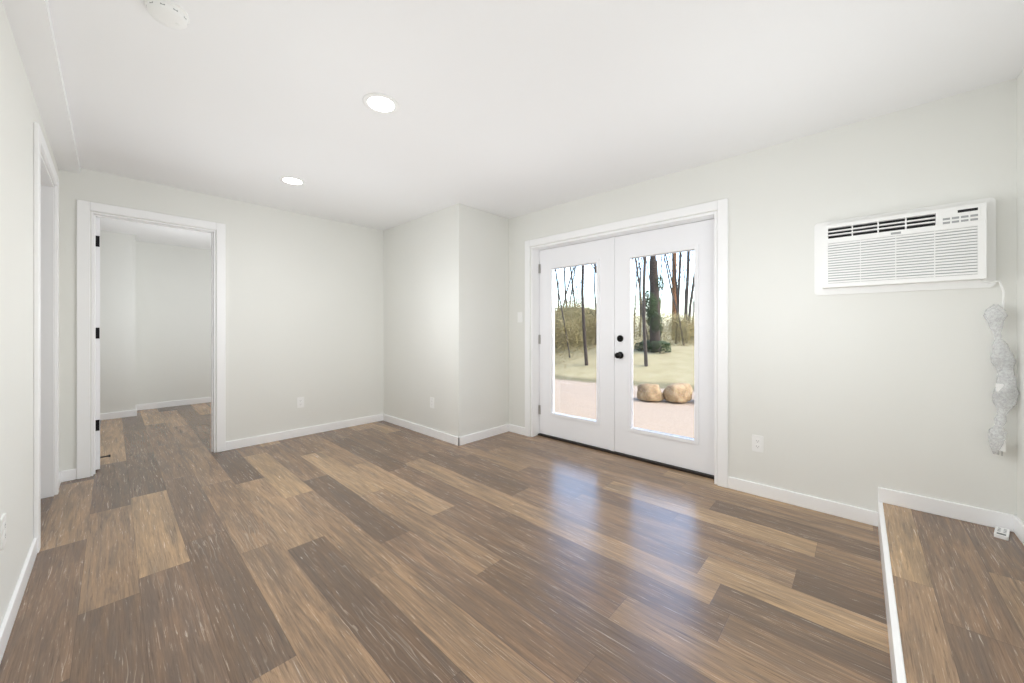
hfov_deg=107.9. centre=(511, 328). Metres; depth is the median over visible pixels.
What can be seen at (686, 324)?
trees
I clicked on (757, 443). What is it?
outlet
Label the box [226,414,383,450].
baseboard
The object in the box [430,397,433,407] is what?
outlet box
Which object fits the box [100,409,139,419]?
baseboard
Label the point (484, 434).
baseboard
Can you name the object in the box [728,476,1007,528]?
baseboard
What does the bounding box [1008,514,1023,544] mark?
baseboard
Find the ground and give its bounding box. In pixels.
[555,332,693,437]
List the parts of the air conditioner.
ac vent cord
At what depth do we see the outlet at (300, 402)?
4.08 m
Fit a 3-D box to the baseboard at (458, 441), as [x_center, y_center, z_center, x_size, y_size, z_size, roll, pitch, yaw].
[-1.086,1.133,4.258,1.523,0.085,0.013,0,0,43]
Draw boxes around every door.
[96,218,110,469]
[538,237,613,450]
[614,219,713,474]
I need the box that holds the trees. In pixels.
[555,251,693,366]
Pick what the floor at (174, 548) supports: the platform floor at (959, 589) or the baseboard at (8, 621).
the platform floor at (959, 589)
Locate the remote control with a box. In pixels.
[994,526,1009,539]
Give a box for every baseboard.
[0,538,36,663]
[59,468,76,480]
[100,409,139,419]
[138,397,210,409]
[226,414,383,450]
[384,414,463,445]
[462,424,511,443]
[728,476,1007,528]
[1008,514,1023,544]
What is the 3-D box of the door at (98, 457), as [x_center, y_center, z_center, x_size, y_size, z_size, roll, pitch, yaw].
[-3.719,0.122,3.291,0.797,2.082,0.169,0,0,36]
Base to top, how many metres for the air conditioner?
1.320 m
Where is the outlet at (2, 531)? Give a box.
[0,513,5,549]
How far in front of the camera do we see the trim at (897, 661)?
1.40 m
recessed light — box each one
[279,176,305,185]
[363,93,398,113]
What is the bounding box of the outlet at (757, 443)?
[752,435,763,452]
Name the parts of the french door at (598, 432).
glass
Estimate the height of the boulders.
0.297 m
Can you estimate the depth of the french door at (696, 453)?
3.16 m
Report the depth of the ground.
8.00 m
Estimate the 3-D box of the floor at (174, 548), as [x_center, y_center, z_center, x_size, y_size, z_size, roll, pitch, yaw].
[-1.977,1.275,3.034,8.490,0.200,5.000,0,0,43]
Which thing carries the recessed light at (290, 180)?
in the ceiling
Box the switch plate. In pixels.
[518,312,522,321]
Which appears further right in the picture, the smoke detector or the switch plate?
the switch plate
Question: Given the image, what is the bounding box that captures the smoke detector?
[144,0,189,29]
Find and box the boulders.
[637,383,692,402]
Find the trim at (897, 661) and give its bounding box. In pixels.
[878,502,906,682]
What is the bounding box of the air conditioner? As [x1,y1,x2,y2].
[814,198,1018,455]
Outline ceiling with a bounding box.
[2,0,1023,249]
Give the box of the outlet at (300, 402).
[297,397,303,407]
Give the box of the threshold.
[538,433,713,478]
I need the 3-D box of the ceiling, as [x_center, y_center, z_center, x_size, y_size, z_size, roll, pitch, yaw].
[-1.977,-1.343,3.034,8.490,0.245,5.000,0,0,43]
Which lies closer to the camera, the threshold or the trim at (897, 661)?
the trim at (897, 661)
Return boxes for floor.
[0,402,892,682]
[883,503,1023,682]
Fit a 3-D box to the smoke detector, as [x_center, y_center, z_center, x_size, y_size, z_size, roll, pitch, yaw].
[-1.368,-1.246,1.480,0.132,0.039,0.132,0,0,43]
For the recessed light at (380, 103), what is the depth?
2.08 m
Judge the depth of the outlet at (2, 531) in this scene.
1.38 m

